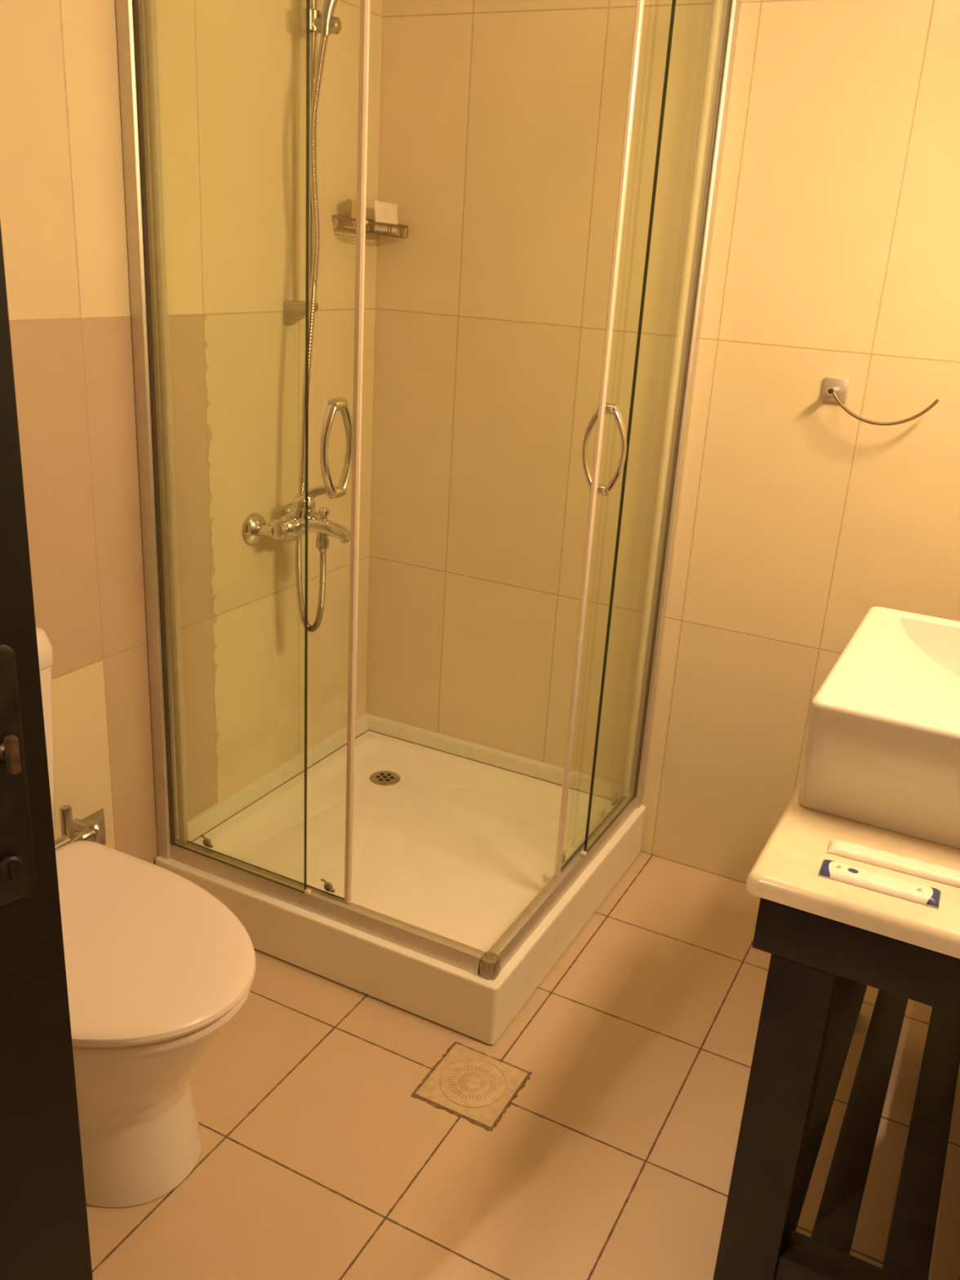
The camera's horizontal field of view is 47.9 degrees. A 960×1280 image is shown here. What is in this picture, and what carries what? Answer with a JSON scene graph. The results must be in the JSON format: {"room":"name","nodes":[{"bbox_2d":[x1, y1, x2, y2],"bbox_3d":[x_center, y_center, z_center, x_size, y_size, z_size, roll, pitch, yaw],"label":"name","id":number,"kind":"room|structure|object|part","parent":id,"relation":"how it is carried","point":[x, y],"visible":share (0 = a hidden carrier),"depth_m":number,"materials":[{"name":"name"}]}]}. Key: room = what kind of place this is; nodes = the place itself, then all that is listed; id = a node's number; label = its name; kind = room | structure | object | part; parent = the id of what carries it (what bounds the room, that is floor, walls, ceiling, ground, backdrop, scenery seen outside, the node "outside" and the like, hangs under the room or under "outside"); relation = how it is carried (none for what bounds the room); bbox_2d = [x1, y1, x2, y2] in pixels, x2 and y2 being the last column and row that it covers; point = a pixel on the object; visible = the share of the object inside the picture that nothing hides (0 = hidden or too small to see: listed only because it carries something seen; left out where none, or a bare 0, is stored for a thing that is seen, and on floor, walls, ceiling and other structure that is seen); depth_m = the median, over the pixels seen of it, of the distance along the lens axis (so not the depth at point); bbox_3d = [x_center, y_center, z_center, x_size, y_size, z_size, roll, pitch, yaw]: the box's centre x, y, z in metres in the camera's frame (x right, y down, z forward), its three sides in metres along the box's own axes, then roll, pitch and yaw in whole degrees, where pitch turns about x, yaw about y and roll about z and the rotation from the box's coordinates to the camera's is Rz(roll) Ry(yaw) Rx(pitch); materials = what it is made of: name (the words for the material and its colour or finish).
{"room":"bathroom","nodes":[
{"label":"bathroom","id":0,"kind":"room"},
{"bbox_2d":[0,0,382,864],"bbox_3d":[-0.946,-0.429,1.788,0.100,2.520,2.880,13,22,25],"label":"wall","id":1,"kind":"structure","parent":0,"point":[232,73],"depth_m":2.31,"materials":[{"name":"tile"}]},
{"bbox_2d":[59,804,106,844],"bbox_3d":[-0.836,0.370,2.201,0.076,0.135,0.110,13,22,25],"label":"valve","id":2,"kind":"object","parent":1,"relation":"attached to","point":[91,828],"visible":0.39,"depth_m":2.19,"materials":[{"name":"silver metal"}]},
{"bbox_3d":[-0.824,0.374,2.180,0.018,0.096,0.044,13,22,25],"label":"valve handle","id":3,"kind":"part","parent":2,"relation":"part of","materials":[{"name":"silver metal"}]},
{"bbox_3d":[-0.839,0.418,2.308,0.004,0.088,0.095,13,22,25],"label":"wall plate","id":4,"kind":"part","parent":2,"relation":"part of","materials":[{"name":"silver metal"}]},
{"bbox_2d":[187,712,368,842],"bbox_3d":[-0.530,0.361,2.908,0.026,0.045,0.846,13,22,25],"label":"trim","id":5,"kind":"structure","parent":1,"relation":"attached to","point":[231,805],"depth_m":2.85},
{"bbox_2d":[242,484,351,552],"bbox_3d":[-0.408,-0.297,2.597,0.228,0.163,0.228,13,22,25],"label":"shower mixer","id":6,"kind":"object","parent":1,"relation":"attached to","point":[291,524],"visible":0.87,"depth_m":2.57,"materials":[{"name":"silver metal"}]},
{"bbox_3d":[-0.392,-0.339,2.576,0.126,0.068,0.058,13,22,25],"label":"lever","id":7,"kind":"part","parent":6,"relation":"part of","materials":[{"name":"silver metal"}]},
{"bbox_3d":[-0.372,-0.301,2.577,0.025,0.030,0.025,13,22,25],"label":"diverter knob","id":8,"kind":"part","parent":6,"relation":"part of","materials":[{"name":"silver metal"}]},
{"bbox_3d":[-0.373,-0.267,2.589,0.146,0.053,0.054,13,22,25],"label":"spout","id":9,"kind":"part","parent":6,"relation":"part of","materials":[{"name":"silver metal"}]},
{"bbox_2d":[284,0,341,324],"bbox_3d":[-0.374,-1.113,2.395,0.126,0.808,0.046,9,21,14],"label":"shower rail","id":10,"kind":"object","parent":1,"relation":"attached to","point":[294,310],"visible":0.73,"depth_m":2.35,"materials":[{"name":"silver metal"}]},
{"bbox_2d":[320,0,337,36],"bbox_3d":[-0.274,-1.413,2.280,0.104,0.250,0.090,13,22,25],"label":"shower","id":11,"kind":"object","parent":10,"relation":"hanging from","point":[329,6],"visible":1,"depth_m":2.29,"materials":[{"name":"silver metal"}]},
{"bbox_2d":[333,214,408,238],"bbox_3d":[-0.268,-1.025,2.679,0.103,0.044,0.205,13,22,25],"label":"basket","id":12,"kind":"object","parent":1,"relation":"attached to","point":[370,222],"visible":0.84,"depth_m":2.64,"materials":[{"name":"metal"}]},
{"bbox_2d":[349,197,356,226],"bbox_3d":[-0.301,-1.042,2.623,0.020,0.074,0.081,8,20,12],"label":"wrapper","id":13,"kind":"object","parent":12,"relation":"in","point":[353,210],"visible":0.48,"depth_m":2.60,"materials":[{"name":"plastic"}]},
{"bbox_2d":[373,200,398,233],"bbox_3d":[-0.233,-1.052,2.684,0.018,0.074,0.091,18,24,34],"label":"sachet","id":14,"kind":"object","parent":12,"relation":"in","point":[384,211],"visible":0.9,"depth_m":2.67,"materials":[{"name":"white paper"}]},
{"bbox_2d":[86,851,959,1279],"bbox_3d":[-0.123,1.010,1.810,2.130,0.100,2.880,13,22,25],"label":"floor","id":15,"kind":"structure","parent":0,"point":[615,1157],"depth_m":1.98,"materials":[{"name":"tile"}]},
{"bbox_2d":[35,626,256,1207],"bbox_3d":[-0.687,0.470,1.792,0.700,0.855,0.460,13,22,25],"label":"toilet","id":16,"kind":"object","parent":15,"relation":"on","point":[157,965],"visible":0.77,"depth_m":1.75,"materials":[{"name":"white ceramic"}]},
{"bbox_3d":[-0.913,0.049,1.778,0.139,0.080,0.436,13,22,25],"label":"cistern lid","id":17,"kind":"part","parent":16,"relation":"part of","materials":[{"name":"white ceramic"}]},
{"bbox_3d":[-0.712,0.696,1.880,0.660,0.369,0.396,13,22,25],"label":"bowl","id":18,"kind":"part","parent":16,"relation":"part of","materials":[{"name":"white ceramic"}]},
{"bbox_3d":[-0.627,0.502,1.770,0.562,0.025,0.460,13,22,25],"label":"lid","id":19,"kind":"part","parent":16,"relation":"part of","materials":[{"name":"white plastic"}]},
{"bbox_3d":[-0.629,0.527,1.779,0.552,0.024,0.450,13,22,25],"label":"seat","id":20,"kind":"part","parent":16,"relation":"part of","materials":[{"name":"white plastic"}]},
{"bbox_2d":[155,730,645,1044],"bbox_3d":[-0.160,0.541,2.732,0.899,0.137,0.899,13,22,25],"label":"shower tray","id":21,"kind":"object","parent":15,"relation":"on","point":[456,848],"visible":0.87,"depth_m":2.62,"materials":[{"name":"white ceramic"}]},
{"bbox_2d":[115,0,740,980],"bbox_3d":[-0.098,-0.457,2.368,0.899,1.991,0.899,13,22,25],"label":"shower enclosure","id":22,"kind":"object","parent":21,"relation":"on","point":[136,20],"visible":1,"depth_m":2.25,"materials":[{"name":"glass"}]},
{"bbox_3d":[-0.672,-0.431,2.200,0.034,1.989,0.040,13,22,25],"label":"wall post","id":23,"kind":"part","parent":22,"relation":"part of","materials":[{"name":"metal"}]},
{"bbox_3d":[-0.491,-0.388,2.106,0.374,1.921,0.006,13,22,25],"label":"fixed panel","id":24,"kind":"part","parent":22,"relation":"part of","materials":[{"name":"clear glass"}]},
{"bbox_3d":[-0.433,-0.384,2.098,0.451,1.916,0.006,13,22,25],"label":"sliding door","id":25,"kind":"part","parent":22,"relation":"part of","materials":[{"name":"clear glass"}]},
{"bbox_2d":[295,34,328,632],"bbox_3d":[-0.367,-0.659,2.497,0.085,1.339,0.096,13,22,25],"label":"shower hose","id":26,"kind":"object","parent":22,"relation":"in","point":[323,40],"visible":0.91,"depth_m":2.46,"materials":[{"name":"silver metal"}]},
{"bbox_3d":[-0.369,0.568,2.366,0.843,0.038,0.036,13,22,25],"label":"rail","id":27,"kind":"part","parent":22,"relation":"part of","materials":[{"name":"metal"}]},
{"bbox_3d":[-0.267,-0.357,2.016,0.023,0.187,0.094,13,22,25],"label":"handle","id":28,"kind":"part","parent":22,"relation":"part of","materials":[{"name":"silver metal"}]},
{"bbox_3d":[0.222,0.537,2.552,0.036,0.038,0.843,13,22,25],"label":"rail","id":29,"kind":"part","parent":22,"relation":"part of","materials":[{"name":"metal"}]},
{"bbox_3d":[0.338,-0.426,2.343,0.006,1.916,0.443,13,22,25],"label":"sliding door","id":30,"kind":"part","parent":22,"relation":"part of","materials":[{"name":"clear glass"}]},
{"bbox_3d":[0.251,-0.384,2.179,0.094,0.187,0.023,13,22,25],"label":"handle","id":31,"kind":"part","parent":22,"relation":"part of","materials":[{"name":"silver metal"}]},
{"bbox_3d":[0.386,-0.438,2.393,0.006,1.921,0.344,13,22,25],"label":"fixed panel","id":32,"kind":"part","parent":22,"relation":"part of","materials":[{"name":"clear glass"}]},
{"bbox_3d":[0.469,-0.491,2.559,0.040,1.989,0.034,13,22,25],"label":"wall post","id":33,"kind":"part","parent":22,"relation":"part of","materials":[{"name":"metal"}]},
{"bbox_2d":[410,1041,532,1131],"bbox_3d":[-0.014,0.858,2.091,0.180,0.005,0.180,13,22,25],"label":"floor drain","id":34,"kind":"object","parent":15,"relation":"on","point":[476,1086],"visible":1,"depth_m":2.08,"materials":[{"name":"beige metal"}]},
{"bbox_2d":[440,1059,505,1107],"bbox_3d":[-0.014,0.857,2.091,0.126,0.003,0.126,13,22,25],"label":"grille","id":35,"kind":"object","parent":34,"relation":"attached to","point":[464,1083],"depth_m":2.09,"materials":[{"name":"beige plastic"}]},
{"bbox_2d":[712,897,959,1279],"bbox_3d":[0.768,0.609,1.793,0.494,0.768,0.930,13,22,25],"label":"stand","id":36,"kind":"object","parent":15,"relation":"on","point":[821,969],"visible":0.74,"depth_m":1.53,"materials":[{"name":"brown wood"}]},
{"bbox_3d":[0.412,0.719,1.530,0.082,0.700,0.080,13,22,25],"label":"leg","id":37,"kind":"part","parent":36,"relation":"part of","materials":[{"name":"brown wood"}]},
{"bbox_3d":[0.562,0.930,1.512,0.286,0.068,0.056,13,22,25],"label":"shelf rail","id":38,"kind":"part","parent":36,"relation":"part of","materials":[{"name":"brown wood"}]},
{"bbox_2d":[746,780,959,959],"bbox_3d":[0.783,0.231,1.660,0.518,0.031,0.948,13,22,25],"label":"countertop","id":39,"kind":"structure","parent":36,"relation":"on","point":[786,870],"depth_m":1.36,"materials":[{"name":"white ceramic"}]},
{"bbox_2d":[798,606,959,848],"bbox_3d":[0.770,0.132,1.641,0.450,0.164,0.533,13,22,25],"label":"washbasin","id":40,"kind":"object","parent":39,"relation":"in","point":[882,749],"visible":1,"depth_m":1.49,"materials":[{"name":"white ceramic"}]},
{"bbox_2d":[817,859,941,908],"bbox_3d":[0.502,0.302,1.355,0.143,0.009,0.040,12,22,23],"label":"packet","id":41,"kind":"object","parent":39,"relation":"on","point":[832,869],"visible":1,"depth_m":1.35,"materials":[{"name":"white plastic"}]},
{"bbox_2d":[826,839,959,888],"bbox_3d":[0.560,0.291,1.396,0.212,0.009,0.036,12,22,23],"label":"packet","id":42,"kind":"object","parent":39,"relation":"on","point":[913,867],"visible":1,"depth_m":1.40,"materials":[{"name":"white paper"}]},
{"bbox_2d":[365,0,959,883],"bbox_3d":[0.595,-0.605,2.534,1.930,2.520,0.100,13,22,25],"label":"wall","id":43,"kind":"structure","parent":0,"point":[834,252],"depth_m":2.58,"materials":[{"name":"tile"}]},
{"bbox_2d":[366,713,623,802],"bbox_3d":[0.023,0.332,3.083,0.846,0.045,0.026,13,22,25],"label":"trim","id":44,"kind":"structure","parent":43,"relation":"attached to","point":[603,788],"depth_m":3.07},
{"bbox_2d":[821,377,938,425],"bbox_3d":[0.852,-0.507,2.314,0.247,0.080,0.087,13,22,25],"label":"towel ring","id":45,"kind":"object","parent":43,"relation":"attached to","point":[834,389],"visible":1,"depth_m":2.36,"materials":[{"name":"metal"}]},
{"bbox_3d":[0.769,-0.543,2.348,0.018,0.020,0.068,13,22,25],"label":"mount arm","id":46,"kind":"part","parent":45,"relation":"part of","materials":[{"name":"silver metal"}]},
{"bbox_3d":[0.784,-0.551,2.382,0.052,0.051,0.012,13,22,25],"label":"mount plate","id":47,"kind":"part","parent":45,"relation":"part of","materials":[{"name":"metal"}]},
{"bbox_3d":[-0.690,0.166,0.193,1.930,2.520,0.100,13,22,25],"label":"wall","id":48,"kind":"structure","parent":0,"visible":0},
{"bbox_2d":[0,221,93,1279],"bbox_3d":[-0.598,0.247,0.667,0.060,2.044,0.711,19,25,36],"label":"door","id":49,"kind":"structure","parent":48,"relation":"in","point":[44,1233],"depth_m":0.94,"materials":[{"name":"brown laminate"}]},
{"bbox_3d":[-0.386,0.113,0.864,0.005,0.227,0.048,19,25,36],"label":"lock plate","id":50,"kind":"part","parent":49,"relation":"part of","materials":[{"name":"silver metal"}]}
]}

